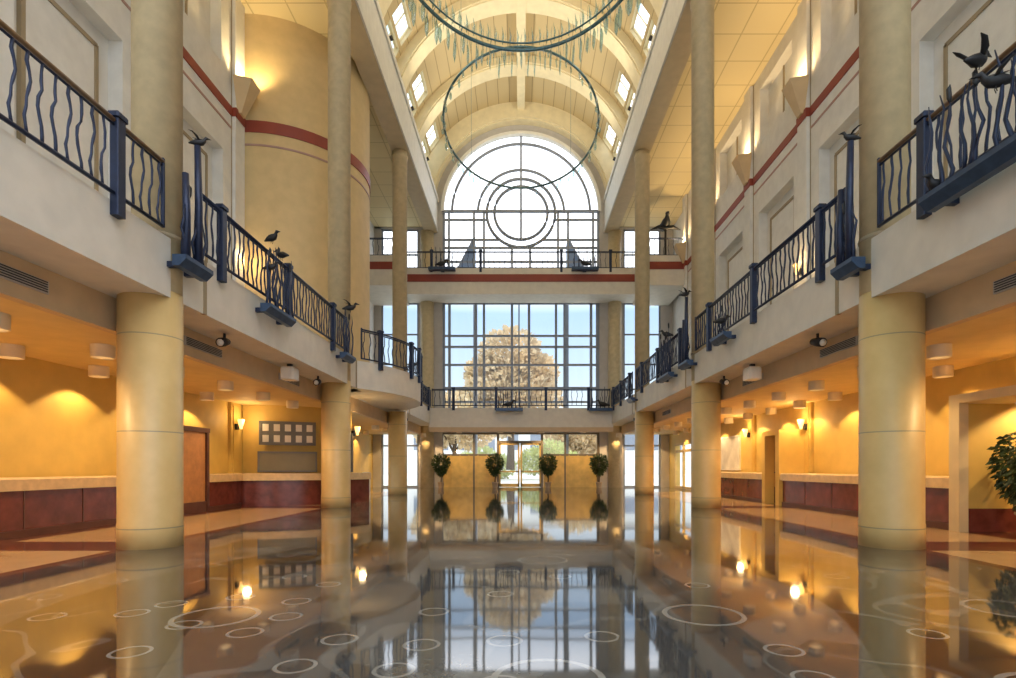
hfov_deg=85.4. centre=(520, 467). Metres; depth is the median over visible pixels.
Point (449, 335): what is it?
window
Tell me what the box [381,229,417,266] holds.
window
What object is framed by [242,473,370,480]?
countertop
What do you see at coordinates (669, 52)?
beam
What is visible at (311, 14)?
ceiling
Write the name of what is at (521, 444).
door
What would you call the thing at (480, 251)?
railing
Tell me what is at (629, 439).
building
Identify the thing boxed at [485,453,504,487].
potted topiary
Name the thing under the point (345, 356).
heron sculpture
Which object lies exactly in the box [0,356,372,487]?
wall
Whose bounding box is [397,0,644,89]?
rib
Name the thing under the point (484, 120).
arch
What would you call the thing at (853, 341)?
air vent
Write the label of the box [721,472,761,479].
countertop
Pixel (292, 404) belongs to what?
ceiling light
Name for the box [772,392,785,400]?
ceiling light
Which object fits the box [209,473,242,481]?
countertop
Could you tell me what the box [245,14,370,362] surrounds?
wall
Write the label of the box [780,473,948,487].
countertop
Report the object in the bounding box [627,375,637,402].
heron sculpture
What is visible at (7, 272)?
air vent
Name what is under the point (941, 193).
heron sculpture
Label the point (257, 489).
counter
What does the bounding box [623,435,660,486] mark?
window
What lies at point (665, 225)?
heron sculpture
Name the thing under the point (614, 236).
column
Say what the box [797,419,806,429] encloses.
wall sconce
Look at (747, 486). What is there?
counter
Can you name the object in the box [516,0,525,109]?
beam
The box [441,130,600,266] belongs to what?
window
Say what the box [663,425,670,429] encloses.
ceiling light
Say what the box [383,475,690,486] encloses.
ground
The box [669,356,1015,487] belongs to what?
wall
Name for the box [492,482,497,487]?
pot
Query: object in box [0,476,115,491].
countertop
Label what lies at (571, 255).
flagpole
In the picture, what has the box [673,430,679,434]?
ceiling light
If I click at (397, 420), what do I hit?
column
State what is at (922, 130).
railing
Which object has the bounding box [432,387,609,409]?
railing
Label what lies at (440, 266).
heron sculpture
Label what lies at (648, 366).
railing
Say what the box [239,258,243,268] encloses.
wall sconce
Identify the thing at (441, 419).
bridge
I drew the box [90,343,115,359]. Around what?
ceiling light
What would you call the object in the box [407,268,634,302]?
bridge
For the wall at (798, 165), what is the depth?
16.55 m
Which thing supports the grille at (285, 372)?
attached to the loudspeaker at (287, 373)
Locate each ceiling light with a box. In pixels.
[0,312,10,332]
[0,343,24,359]
[88,365,109,377]
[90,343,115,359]
[200,392,213,400]
[217,380,233,390]
[256,392,269,400]
[286,400,298,408]
[362,430,368,434]
[371,425,378,429]
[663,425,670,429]
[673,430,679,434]
[674,422,681,426]
[683,428,689,432]
[721,407,731,414]
[724,418,732,423]
[743,400,755,408]
[743,413,752,419]
[766,407,776,414]
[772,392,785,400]
[793,400,805,408]
[808,380,824,390]
[828,392,841,400]
[926,343,951,359]
[932,365,953,377]
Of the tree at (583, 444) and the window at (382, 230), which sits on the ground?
the tree at (583, 444)
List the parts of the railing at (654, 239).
handrail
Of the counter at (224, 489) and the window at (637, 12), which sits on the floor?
the counter at (224, 489)
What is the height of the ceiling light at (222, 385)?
0.210 m
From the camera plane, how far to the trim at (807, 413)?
16.80 m
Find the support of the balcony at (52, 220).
attached to the wall at (89, 41)
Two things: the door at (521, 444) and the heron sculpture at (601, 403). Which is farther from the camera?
the door at (521, 444)
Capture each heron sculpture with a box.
[167,129,213,281]
[255,230,295,326]
[336,299,359,363]
[428,247,455,271]
[496,391,522,410]
[571,248,598,271]
[589,387,611,410]
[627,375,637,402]
[650,211,680,254]
[657,323,677,382]
[678,287,696,369]
[710,304,735,345]
[830,124,870,280]
[918,32,1015,211]
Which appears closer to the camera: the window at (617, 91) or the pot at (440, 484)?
the window at (617, 91)
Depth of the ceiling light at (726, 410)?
18.22 m
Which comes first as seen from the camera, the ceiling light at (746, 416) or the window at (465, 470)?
the ceiling light at (746, 416)
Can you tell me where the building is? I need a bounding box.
[383,435,690,474]
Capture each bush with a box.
[461,446,516,478]
[516,437,576,475]
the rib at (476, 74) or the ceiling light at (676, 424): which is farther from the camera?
the rib at (476, 74)
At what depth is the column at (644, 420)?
24.30 m
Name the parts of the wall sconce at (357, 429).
lamp shade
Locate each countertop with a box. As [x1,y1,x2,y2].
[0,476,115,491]
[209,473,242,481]
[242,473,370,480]
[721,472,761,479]
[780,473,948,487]
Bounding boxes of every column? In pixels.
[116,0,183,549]
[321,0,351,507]
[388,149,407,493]
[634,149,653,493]
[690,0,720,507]
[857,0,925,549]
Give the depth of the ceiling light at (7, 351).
8.91 m
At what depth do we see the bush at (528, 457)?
67.20 m
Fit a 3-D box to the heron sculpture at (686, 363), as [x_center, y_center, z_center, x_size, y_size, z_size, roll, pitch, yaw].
[4.894,-4.132,16.325,0.468,2.311,0.850,0,0,0]
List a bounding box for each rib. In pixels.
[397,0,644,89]
[415,55,626,141]
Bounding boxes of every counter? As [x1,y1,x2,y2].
[0,476,115,539]
[209,473,242,510]
[241,472,370,505]
[721,472,761,502]
[780,473,948,529]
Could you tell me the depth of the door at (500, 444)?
33.12 m
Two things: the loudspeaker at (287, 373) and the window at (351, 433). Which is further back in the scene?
the window at (351, 433)
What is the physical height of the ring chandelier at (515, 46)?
7.131 m
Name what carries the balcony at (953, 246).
attached to the wall at (798, 165)
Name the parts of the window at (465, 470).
wood panel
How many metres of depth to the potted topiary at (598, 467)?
32.06 m
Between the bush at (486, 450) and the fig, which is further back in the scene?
the bush at (486, 450)
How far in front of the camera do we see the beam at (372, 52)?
21.70 m
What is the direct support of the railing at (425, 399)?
on the balcony at (52, 220)
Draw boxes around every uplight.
[233,74,260,118]
[674,242,685,262]
[732,152,751,185]
[781,74,808,118]
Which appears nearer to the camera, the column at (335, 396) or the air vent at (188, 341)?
the air vent at (188, 341)
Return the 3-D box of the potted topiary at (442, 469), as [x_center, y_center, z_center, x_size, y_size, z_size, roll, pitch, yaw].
[-4.700,0.121,32.186,1.235,2.083,1.240,0,0,0]
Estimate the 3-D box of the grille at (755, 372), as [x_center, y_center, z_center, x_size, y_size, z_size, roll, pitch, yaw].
[5.550,-2.257,12.992,0.240,0.230,0.015,0,0,0]
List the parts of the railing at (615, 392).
post, post, post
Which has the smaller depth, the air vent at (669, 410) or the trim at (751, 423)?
the trim at (751, 423)
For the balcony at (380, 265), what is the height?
1.600 m
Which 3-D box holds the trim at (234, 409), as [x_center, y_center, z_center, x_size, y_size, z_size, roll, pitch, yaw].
[-8.835,-0.422,17.000,0.130,3.170,0.560,0,0,0]
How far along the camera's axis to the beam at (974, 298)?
8.06 m
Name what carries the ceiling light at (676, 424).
attached to the ceiling at (991, 337)
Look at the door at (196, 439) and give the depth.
14.23 m
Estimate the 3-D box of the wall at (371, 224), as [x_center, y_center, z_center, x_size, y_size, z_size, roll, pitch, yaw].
[-9.000,-8.757,28.200,0.400,11.400,9.600,0,0,0]
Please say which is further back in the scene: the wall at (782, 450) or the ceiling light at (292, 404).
the wall at (782, 450)
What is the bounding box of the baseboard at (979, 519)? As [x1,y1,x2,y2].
[968,508,1015,531]
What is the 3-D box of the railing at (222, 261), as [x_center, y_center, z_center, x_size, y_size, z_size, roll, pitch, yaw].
[-5.080,-3.809,12.310,0.150,1.290,7.424,0,0,0]
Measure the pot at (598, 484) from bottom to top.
0.340 m
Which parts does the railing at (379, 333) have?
post, post, handrail, post, post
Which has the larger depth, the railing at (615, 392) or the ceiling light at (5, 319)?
the railing at (615, 392)
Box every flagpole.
[458,241,476,453]
[566,241,582,453]
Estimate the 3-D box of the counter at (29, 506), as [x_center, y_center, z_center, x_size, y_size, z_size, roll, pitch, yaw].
[-8.565,0.663,5.550,0.430,1.000,15.100,0,0,0]
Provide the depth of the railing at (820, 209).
10.89 m
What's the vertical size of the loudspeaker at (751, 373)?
0.380 m
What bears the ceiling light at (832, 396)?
attached to the ceiling at (991, 337)
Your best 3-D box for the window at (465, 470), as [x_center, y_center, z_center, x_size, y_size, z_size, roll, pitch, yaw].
[-0.060,-0.487,33.150,9.563,3.300,0.160,0,0,0]
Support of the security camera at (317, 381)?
attached to the balcony at (52, 220)
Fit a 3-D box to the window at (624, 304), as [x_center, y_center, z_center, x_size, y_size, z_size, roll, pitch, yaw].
[7.275,-6.587,33.150,2.250,6.700,0.100,0,0,0]
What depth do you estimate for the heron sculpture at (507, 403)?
30.60 m
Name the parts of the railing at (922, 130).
post, post, handrail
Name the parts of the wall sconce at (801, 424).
lamp shade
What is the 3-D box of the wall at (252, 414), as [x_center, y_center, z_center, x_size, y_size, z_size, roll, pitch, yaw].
[-7.308,-0.547,18.280,3.442,3.420,0.706,0,0,-33]
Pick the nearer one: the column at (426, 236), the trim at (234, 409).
the trim at (234, 409)
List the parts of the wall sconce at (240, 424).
lamp shade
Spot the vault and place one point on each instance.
(450, 56)
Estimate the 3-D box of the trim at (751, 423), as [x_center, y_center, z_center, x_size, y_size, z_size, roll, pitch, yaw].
[8.835,-0.422,21.100,0.130,3.170,0.560,0,0,0]
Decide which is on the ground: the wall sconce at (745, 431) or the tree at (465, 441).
the tree at (465, 441)
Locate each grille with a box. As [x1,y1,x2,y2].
[281,368,290,376]
[751,368,760,376]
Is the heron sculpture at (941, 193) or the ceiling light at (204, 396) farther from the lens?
the ceiling light at (204, 396)
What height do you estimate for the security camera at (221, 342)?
0.278 m
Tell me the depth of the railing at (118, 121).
6.55 m
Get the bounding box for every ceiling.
[0,297,418,434]
[240,0,421,226]
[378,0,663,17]
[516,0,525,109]
[620,0,801,226]
[623,306,1015,434]
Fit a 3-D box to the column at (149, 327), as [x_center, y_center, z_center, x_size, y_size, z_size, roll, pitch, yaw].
[-5.499,-6.470,8.200,0.878,15.265,0.844,0,0,0]
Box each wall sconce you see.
[235,419,244,429]
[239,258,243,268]
[351,427,359,435]
[742,429,749,436]
[795,263,801,274]
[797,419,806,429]
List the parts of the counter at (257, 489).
post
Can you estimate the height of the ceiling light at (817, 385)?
0.210 m
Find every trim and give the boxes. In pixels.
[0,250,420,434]
[228,402,240,472]
[386,0,655,156]
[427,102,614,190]
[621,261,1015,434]
[747,415,755,471]
[801,402,813,472]
[949,385,1015,531]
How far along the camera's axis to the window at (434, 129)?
31.78 m
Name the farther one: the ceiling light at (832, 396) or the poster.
the poster
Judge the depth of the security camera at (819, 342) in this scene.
10.07 m
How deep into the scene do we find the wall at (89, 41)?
12.15 m
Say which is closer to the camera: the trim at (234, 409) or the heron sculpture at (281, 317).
the heron sculpture at (281, 317)
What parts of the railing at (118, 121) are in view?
handrail, post, post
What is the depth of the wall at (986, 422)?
10.10 m
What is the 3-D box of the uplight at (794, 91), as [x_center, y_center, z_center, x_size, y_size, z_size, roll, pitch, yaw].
[8.430,-11.372,17.000,0.500,0.970,0.880,0,0,0]
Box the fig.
[985,432,1015,514]
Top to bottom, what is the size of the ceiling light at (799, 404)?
0.210 m
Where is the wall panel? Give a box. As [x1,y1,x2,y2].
[257,451,316,471]
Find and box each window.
[351,433,352,471]
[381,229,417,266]
[381,303,417,364]
[381,435,417,486]
[387,1,409,50]
[408,73,425,111]
[423,124,437,154]
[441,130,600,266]
[442,303,599,407]
[443,432,598,486]
[604,124,618,154]
[616,73,633,111]
[623,229,660,266]
[623,303,660,400]
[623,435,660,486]
[632,1,654,50]
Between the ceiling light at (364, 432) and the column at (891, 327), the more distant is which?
the ceiling light at (364, 432)
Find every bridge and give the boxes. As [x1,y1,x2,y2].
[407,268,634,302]
[429,408,612,431]
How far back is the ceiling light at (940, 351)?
8.90 m
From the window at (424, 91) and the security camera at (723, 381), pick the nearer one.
the security camera at (723, 381)
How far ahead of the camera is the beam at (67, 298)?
7.86 m
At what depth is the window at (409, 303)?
33.10 m
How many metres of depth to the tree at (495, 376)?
60.45 m
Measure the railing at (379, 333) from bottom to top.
1.290 m
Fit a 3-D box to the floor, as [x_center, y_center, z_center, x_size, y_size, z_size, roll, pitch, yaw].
[0.000,1.313,14.650,23.200,0.300,37.300,0,0,0]
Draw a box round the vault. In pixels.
[384,0,657,154]
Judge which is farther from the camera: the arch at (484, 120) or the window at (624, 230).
the window at (624, 230)
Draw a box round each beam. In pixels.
[351,0,438,232]
[603,0,690,232]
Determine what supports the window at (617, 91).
attached to the trim at (409, 31)
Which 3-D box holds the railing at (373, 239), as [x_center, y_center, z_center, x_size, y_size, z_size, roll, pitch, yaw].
[-7.775,-11.846,29.400,2.094,0.982,0.068,0,0,0]
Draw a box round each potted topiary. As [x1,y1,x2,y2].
[430,453,450,487]
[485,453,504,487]
[538,453,557,487]
[588,453,608,487]
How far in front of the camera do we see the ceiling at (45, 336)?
9.81 m
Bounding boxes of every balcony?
[0,127,429,425]
[370,255,408,305]
[612,162,1015,425]
[633,255,683,305]
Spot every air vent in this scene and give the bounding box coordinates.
[0,263,48,293]
[184,335,221,357]
[662,409,670,415]
[742,373,762,386]
[820,335,857,357]
[993,273,1015,293]
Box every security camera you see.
[215,333,230,346]
[313,376,320,385]
[719,376,729,385]
[810,333,826,346]
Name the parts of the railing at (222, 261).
post, post, post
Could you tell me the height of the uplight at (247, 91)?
0.970 m
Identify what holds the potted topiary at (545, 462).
on the floor
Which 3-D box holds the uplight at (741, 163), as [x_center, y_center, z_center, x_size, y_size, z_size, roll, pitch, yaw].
[8.430,-11.372,21.100,0.500,0.970,0.880,0,0,0]
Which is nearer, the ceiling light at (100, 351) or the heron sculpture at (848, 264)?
the heron sculpture at (848, 264)
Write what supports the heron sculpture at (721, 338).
attached to the balcony at (953, 246)
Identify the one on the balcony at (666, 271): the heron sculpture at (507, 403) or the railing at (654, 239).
the railing at (654, 239)
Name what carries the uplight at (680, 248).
attached to the wall at (798, 165)
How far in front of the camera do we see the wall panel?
17.59 m
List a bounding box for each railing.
[0,19,164,227]
[202,193,346,350]
[361,328,422,388]
[370,238,391,254]
[407,249,634,271]
[420,381,430,410]
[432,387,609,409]
[611,371,632,410]
[636,328,681,392]
[650,238,682,254]
[695,187,845,350]
[877,41,1015,227]
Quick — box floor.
[0,487,1015,677]
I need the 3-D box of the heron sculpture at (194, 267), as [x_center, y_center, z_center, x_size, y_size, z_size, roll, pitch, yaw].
[-4.918,-3.969,8.200,0.420,2.143,0.701,0,0,0]
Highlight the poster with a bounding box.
[721,435,740,469]
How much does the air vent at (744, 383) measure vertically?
0.160 m
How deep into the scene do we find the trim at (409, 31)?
27.01 m
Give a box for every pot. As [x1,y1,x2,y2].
[438,482,443,487]
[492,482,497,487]
[545,482,550,487]
[596,482,601,487]
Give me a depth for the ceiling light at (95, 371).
10.76 m
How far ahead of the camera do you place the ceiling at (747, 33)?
20.84 m
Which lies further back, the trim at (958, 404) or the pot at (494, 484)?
the pot at (494, 484)
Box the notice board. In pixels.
[259,421,315,445]
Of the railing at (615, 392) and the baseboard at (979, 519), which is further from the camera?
the railing at (615, 392)
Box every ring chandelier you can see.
[419,0,622,51]
[442,45,599,188]
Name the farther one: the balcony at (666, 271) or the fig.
the balcony at (666, 271)
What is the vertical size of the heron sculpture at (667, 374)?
1.811 m
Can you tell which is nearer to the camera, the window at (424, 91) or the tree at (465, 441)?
the window at (424, 91)
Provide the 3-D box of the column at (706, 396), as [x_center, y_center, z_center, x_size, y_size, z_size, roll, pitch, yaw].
[5.499,-6.470,16.400,0.878,15.265,0.844,0,0,0]
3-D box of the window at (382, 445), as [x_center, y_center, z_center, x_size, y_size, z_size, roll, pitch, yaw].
[-7.275,-0.487,33.150,2.250,3.300,0.100,0,0,0]
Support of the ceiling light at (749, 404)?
attached to the ceiling at (991, 337)
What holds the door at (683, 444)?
in the wall at (835, 422)
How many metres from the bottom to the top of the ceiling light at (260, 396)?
0.210 m
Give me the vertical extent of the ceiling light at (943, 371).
0.210 m
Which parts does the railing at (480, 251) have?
post, post, rail, handrail, post, post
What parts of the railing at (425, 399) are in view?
post, post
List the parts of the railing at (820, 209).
post, post, post, post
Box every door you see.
[184,425,209,514]
[499,443,519,486]
[520,443,540,486]
[674,441,690,489]
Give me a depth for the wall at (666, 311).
33.00 m
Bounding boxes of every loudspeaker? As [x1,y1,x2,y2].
[280,364,298,380]
[743,364,761,380]
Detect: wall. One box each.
[0,0,245,286]
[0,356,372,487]
[243,405,351,472]
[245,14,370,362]
[370,221,373,362]
[373,125,672,486]
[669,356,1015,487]
[673,0,1015,367]
[762,430,803,505]
[968,404,1015,507]
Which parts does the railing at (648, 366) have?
post, post, handrail, post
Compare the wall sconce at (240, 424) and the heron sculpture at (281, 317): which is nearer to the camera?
the heron sculpture at (281, 317)
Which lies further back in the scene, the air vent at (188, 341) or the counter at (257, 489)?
the counter at (257, 489)
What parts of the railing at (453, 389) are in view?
post, post, rail, handrail, post, post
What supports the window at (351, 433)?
in the wall at (252, 414)
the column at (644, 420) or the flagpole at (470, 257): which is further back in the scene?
the flagpole at (470, 257)
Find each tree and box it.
[413,391,494,453]
[458,324,562,469]
[543,435,596,453]
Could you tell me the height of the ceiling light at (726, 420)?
0.210 m
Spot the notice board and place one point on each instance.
(270, 432)
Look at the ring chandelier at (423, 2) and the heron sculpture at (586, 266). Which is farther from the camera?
the heron sculpture at (586, 266)
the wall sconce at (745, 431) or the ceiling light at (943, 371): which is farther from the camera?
the wall sconce at (745, 431)
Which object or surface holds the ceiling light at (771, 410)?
attached to the ceiling at (991, 337)
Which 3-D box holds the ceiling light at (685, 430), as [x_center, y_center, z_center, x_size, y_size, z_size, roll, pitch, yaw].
[8.350,-1.902,27.710,0.340,0.210,0.340,0,0,0]
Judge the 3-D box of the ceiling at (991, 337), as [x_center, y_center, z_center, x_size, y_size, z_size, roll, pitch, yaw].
[7.600,-2.067,15.000,3.200,0.120,36.000,0,0,0]
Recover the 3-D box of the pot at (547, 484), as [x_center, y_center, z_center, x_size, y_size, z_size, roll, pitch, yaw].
[1.581,0.993,32.200,0.400,0.340,0.394,0,0,0]
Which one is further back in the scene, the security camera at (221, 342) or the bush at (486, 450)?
the bush at (486, 450)
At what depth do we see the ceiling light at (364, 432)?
29.43 m
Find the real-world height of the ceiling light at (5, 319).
0.210 m
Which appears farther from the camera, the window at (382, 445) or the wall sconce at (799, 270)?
the window at (382, 445)
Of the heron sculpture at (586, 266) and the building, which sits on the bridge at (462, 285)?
the heron sculpture at (586, 266)
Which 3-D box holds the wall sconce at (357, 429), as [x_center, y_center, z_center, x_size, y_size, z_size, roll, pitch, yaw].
[-5.780,-1.287,19.270,0.300,0.320,0.195,0,0,0]

